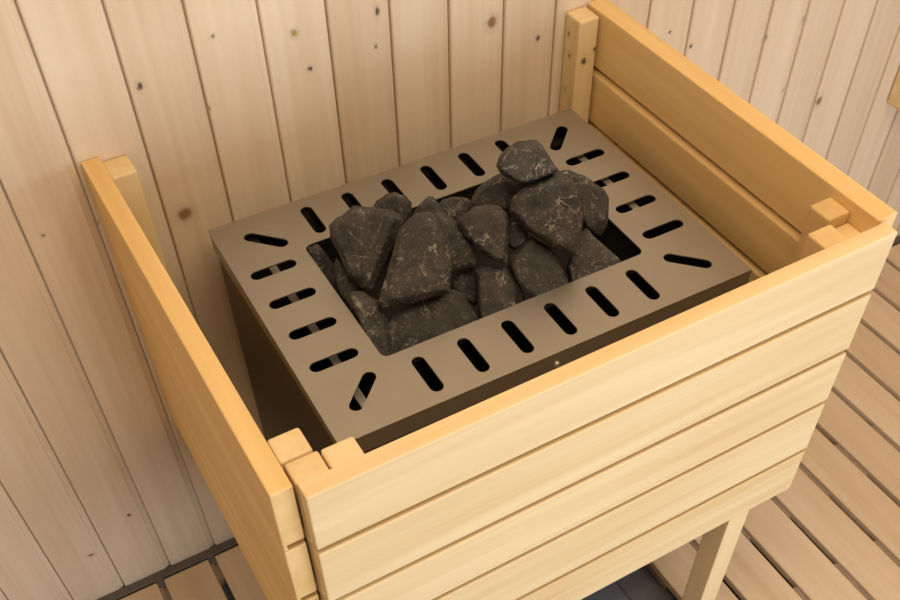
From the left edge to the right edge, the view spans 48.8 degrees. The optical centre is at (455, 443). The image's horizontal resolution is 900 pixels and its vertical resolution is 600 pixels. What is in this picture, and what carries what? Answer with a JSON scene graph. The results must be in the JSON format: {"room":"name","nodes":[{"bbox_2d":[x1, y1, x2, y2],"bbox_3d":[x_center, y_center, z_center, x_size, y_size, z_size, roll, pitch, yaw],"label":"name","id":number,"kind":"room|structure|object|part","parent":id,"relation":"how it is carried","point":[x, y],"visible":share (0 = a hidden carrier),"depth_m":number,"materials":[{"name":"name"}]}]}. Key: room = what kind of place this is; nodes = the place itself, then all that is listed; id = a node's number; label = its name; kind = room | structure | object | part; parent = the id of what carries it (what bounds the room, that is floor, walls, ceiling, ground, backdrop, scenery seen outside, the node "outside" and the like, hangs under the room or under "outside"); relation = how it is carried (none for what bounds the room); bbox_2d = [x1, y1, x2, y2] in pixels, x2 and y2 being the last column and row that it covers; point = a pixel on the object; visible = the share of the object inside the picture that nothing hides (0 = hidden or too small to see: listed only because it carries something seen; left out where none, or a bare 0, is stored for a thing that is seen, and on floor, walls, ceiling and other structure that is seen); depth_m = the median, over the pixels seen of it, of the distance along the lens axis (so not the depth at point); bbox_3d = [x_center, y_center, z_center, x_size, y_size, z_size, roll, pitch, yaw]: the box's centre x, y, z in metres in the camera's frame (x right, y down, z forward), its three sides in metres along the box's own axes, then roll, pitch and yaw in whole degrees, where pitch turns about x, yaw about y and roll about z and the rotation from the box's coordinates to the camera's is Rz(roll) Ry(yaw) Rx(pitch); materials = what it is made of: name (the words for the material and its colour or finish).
{"room":"spa","nodes":[
{"label":"spa","id":0,"kind":"room"},
{"bbox_2d":[0,0,899,599],"bbox_3d":[-0.053,-0.650,1.166,3.145,2.150,0.030,-24,55,-18],"label":"wall","id":1,"kind":"structure","parent":0,"point":[224,112],"depth_m":1.35,"materials":[{"name":"brown wood"}]},
{"bbox_2d":[887,68,899,110],"bbox_3d":[1.063,-0.798,1.929,0.500,0.170,0.045,-24,55,-18],"label":"support","id":2,"kind":"object","parent":1,"relation":"attached to","point":[894,97],"visible":1,"depth_m":1.90,"materials":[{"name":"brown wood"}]},
{"bbox_2d":[222,427,897,599],"bbox_3d":[0.516,0.767,1.385,3.145,0.020,2.200,-24,55,-18],"label":"floor","id":3,"kind":"structure","parent":0,"point":[641,584],"depth_m":1.78,"materials":[{"name":"stone"}]},
{"bbox_2d":[207,109,751,456],"bbox_3d":[0.026,-0.008,1.527,0.555,0.741,0.408,-24,55,-17],"label":"heater","id":4,"kind":"object","parent":3,"relation":"on","point":[312,368],"visible":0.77,"depth_m":1.21,"materials":[{"name":"metal"}]},
{"bbox_2d":[306,244,341,298],"bbox_3d":[-0.162,-0.214,1.263,0.026,0.067,0.065,-24,55,-18],"label":"stone","id":5,"kind":"object","parent":4,"relation":"in","point":[316,252],"visible":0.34,"depth_m":1.25,"materials":[{"name":"grey stone"}]},
{"bbox_2d":[334,258,363,302],"bbox_3d":[-0.134,-0.202,1.221,0.034,0.049,0.048,-24,55,-18],"label":"stone","id":6,"kind":"object","parent":4,"relation":"on","point":[344,284],"visible":0.57,"depth_m":1.21,"materials":[{"name":"grey stone"}]},
{"bbox_2d":[329,205,403,290],"bbox_3d":[-0.102,-0.241,1.197,0.085,0.084,0.073,-24,55,-18],"label":"stone","id":7,"kind":"object","parent":4,"relation":"on","point":[363,238],"visible":0.99,"depth_m":1.18,"materials":[{"name":"grey stone"}]},
{"bbox_2d":[346,291,390,355],"bbox_3d":[-0.098,-0.141,1.187,0.034,0.076,0.078,-24,55,-18],"label":"stone","id":8,"kind":"object","parent":4,"relation":"in","point":[366,310],"visible":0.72,"depth_m":1.18,"materials":[{"name":"grey stone"}]},
{"bbox_2d":[373,192,411,223],"bbox_3d":[-0.079,-0.295,1.257,0.050,0.054,0.043,26,56,20],"label":"stone","id":9,"kind":"object","parent":4,"relation":"on","point":[396,202],"visible":0.59,"depth_m":1.24,"materials":[{"name":"grey stone"}]},
{"bbox_2d":[412,196,444,215],"bbox_3d":[-0.032,-0.289,1.251,0.045,0.048,0.047,-24,55,-18],"label":"stone","id":10,"kind":"object","parent":4,"relation":"on","point":[429,204],"visible":0.38,"depth_m":1.24,"materials":[{"name":"grey stone"}]},
{"bbox_2d":[388,289,477,361],"bbox_3d":[-0.033,-0.139,1.190,0.113,0.071,0.072,-24,55,-18],"label":"stone","id":11,"kind":"object","parent":4,"relation":"in","point":[411,325],"visible":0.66,"depth_m":1.18,"materials":[{"name":"grey stone"}]},
{"bbox_2d":[378,212,451,307],"bbox_3d":[-0.048,-0.213,1.156,0.089,0.088,0.079,-3,51,-2],"label":"stone","id":12,"kind":"object","parent":11,"relation":"on","point":[420,265],"visible":1,"depth_m":1.14,"materials":[{"name":"grey stone"}]},
{"bbox_2d":[439,197,472,221],"bbox_3d":[0.000,-0.305,1.287,0.042,0.038,0.042,-24,55,-18],"label":"stone","id":13,"kind":"object","parent":4,"relation":"on","point":[454,207],"visible":0.66,"depth_m":1.27,"materials":[{"name":"grey stone"}]},
{"bbox_2d":[451,267,477,305],"bbox_3d":[0.017,-0.197,1.245,0.041,0.047,0.047,-24,55,-18],"label":"stone","id":14,"kind":"object","parent":4,"relation":"in","point":[464,281],"visible":0.6,"depth_m":1.23,"materials":[{"name":"grey stone"}]},
{"bbox_2d":[433,212,477,271],"bbox_3d":[0.000,-0.245,1.205,0.040,0.065,0.067,-24,55,-18],"label":"stone","id":15,"kind":"object","parent":14,"relation":"on","point":[464,256],"visible":0.7,"depth_m":1.19,"materials":[{"name":"grey stone"}]},
{"bbox_2d":[470,173,519,211],"bbox_3d":[0.050,-0.310,1.234,0.062,0.051,0.044,3,51,3],"label":"stone","id":16,"kind":"object","parent":4,"relation":"on","point":[499,190],"visible":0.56,"depth_m":1.22,"materials":[{"name":"grey stone"}]},
{"bbox_2d":[476,266,517,325],"bbox_3d":[0.048,-0.179,1.212,0.049,0.064,0.069,-12,52,-9],"label":"stone","id":17,"kind":"object","parent":4,"relation":"on","point":[496,291],"visible":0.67,"depth_m":1.20,"materials":[{"name":"grey stone"}]},
{"bbox_2d":[457,204,508,263],"bbox_3d":[0.040,-0.250,1.182,0.059,0.065,0.072,-24,55,-18],"label":"stone","id":18,"kind":"object","parent":17,"relation":"on","point":[486,226],"visible":1,"depth_m":1.17,"materials":[{"name":"grey stone"}]},
{"bbox_2d":[507,236,567,306],"bbox_3d":[0.100,-0.210,1.213,0.059,0.070,0.076,-24,55,-18],"label":"stone","id":19,"kind":"object","parent":4,"relation":"on","point":[534,267],"visible":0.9,"depth_m":1.20,"materials":[{"name":"grey stone"}]},
{"bbox_2d":[508,223,527,249],"bbox_3d":[0.074,-0.254,1.213,0.029,0.031,0.032,-24,55,-18],"label":"stone","id":20,"kind":"object","parent":19,"relation":"on","point":[518,235],"visible":0.84,"depth_m":1.20,"materials":[{"name":"grey stone"}]},
{"bbox_2d":[553,170,608,235],"bbox_3d":[0.164,-0.307,1.247,0.048,0.065,0.084,-32,57,-22],"label":"stone","id":21,"kind":"object","parent":4,"relation":"on","point":[595,200],"visible":0.73,"depth_m":1.23,"materials":[{"name":"grey stone"}]},
{"bbox_2d":[566,228,620,290],"bbox_3d":[0.171,-0.223,1.233,0.060,0.065,0.065,29,57,22],"label":"stone","id":22,"kind":"object","parent":4,"relation":"on","point":[594,257],"visible":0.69,"depth_m":1.22,"materials":[{"name":"grey stone"}]},
{"bbox_2d":[509,173,583,256],"bbox_3d":[0.112,-0.270,1.182,0.083,0.094,0.091,-24,55,-18],"label":"stone","id":23,"kind":"object","parent":22,"relation":"on","point":[551,209],"visible":1,"depth_m":1.16,"materials":[{"name":"grey stone"}]},
{"bbox_2d":[496,140,557,184],"bbox_3d":[0.086,-0.327,1.169,0.067,0.051,0.061,-24,55,-18],"label":"stone","id":24,"kind":"object","parent":23,"relation":"on","point":[526,162],"visible":1,"depth_m":1.15,"materials":[{"name":"grey stone"}]},
{"bbox_2d":[81,0,896,599],"bbox_3d":[0.034,-0.017,1.460,0.754,0.856,0.582,-24,55,-18],"label":"guard","id":25,"kind":"object","parent":3,"relation":"on","point":[565,482],"visible":0.9,"depth_m":1.12,"materials":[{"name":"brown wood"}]},
{"bbox_3d":[-0.397,-0.186,1.357,0.032,0.456,0.038,-25,55,-18],"label":"post","id":26,"kind":"part","parent":25,"relation":"part of","materials":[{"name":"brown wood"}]},
{"bbox_3d":[-0.148,0.146,1.081,0.032,0.462,0.032,-25,55,-18],"label":"post","id":27,"kind":"part","parent":25,"relation":"part of","materials":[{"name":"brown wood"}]},
{"bbox_3d":[-0.130,0.166,1.066,0.034,0.462,0.028,-25,55,-18],"label":"post","id":28,"kind":"part","parent":25,"relation":"part of","materials":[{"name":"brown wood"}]},
{"bbox_3d":[-0.099,0.152,1.075,0.034,0.462,0.026,-25,55,-18],"label":"post","id":29,"kind":"part","parent":25,"relation":"part of","materials":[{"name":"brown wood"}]},
{"bbox_3d":[0.180,-0.452,1.558,0.032,0.460,0.035,-25,55,-18],"label":"post","id":30,"kind":"part","parent":25,"relation":"part of","materials":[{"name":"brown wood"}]},
{"bbox_3d":[0.397,0.166,1.517,0.036,0.530,0.037,-25,55,-18],"label":"leg","id":31,"kind":"part","parent":25,"relation":"part of","materials":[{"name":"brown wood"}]},
{"bbox_3d":[0.426,-0.124,1.296,0.032,0.452,0.032,-25,55,-18],"label":"post","id":32,"kind":"part","parent":25,"relation":"part of","materials":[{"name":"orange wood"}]},
{"bbox_3d":[0.414,-0.084,1.264,0.034,0.452,0.038,-25,55,-18],"label":"post","id":33,"kind":"part","parent":25,"relation":"part of","materials":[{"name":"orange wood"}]},
{"bbox_3d":[0.445,-0.094,1.281,0.032,0.438,0.040,-25,55,-18],"label":"post","id":34,"kind":"part","parent":25,"relation":"part of","materials":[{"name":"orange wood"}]},
{"bbox_2d":[97,236,899,599],"bbox_3d":[0.513,0.748,1.367,3.135,0.032,2.189,-24,55,-18],"label":"duckboard","id":35,"kind":"object","parent":3,"relation":"on","point":[854,446],"visible":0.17,"depth_m":1.83,"materials":[{"name":"brown wood"}]}
]}

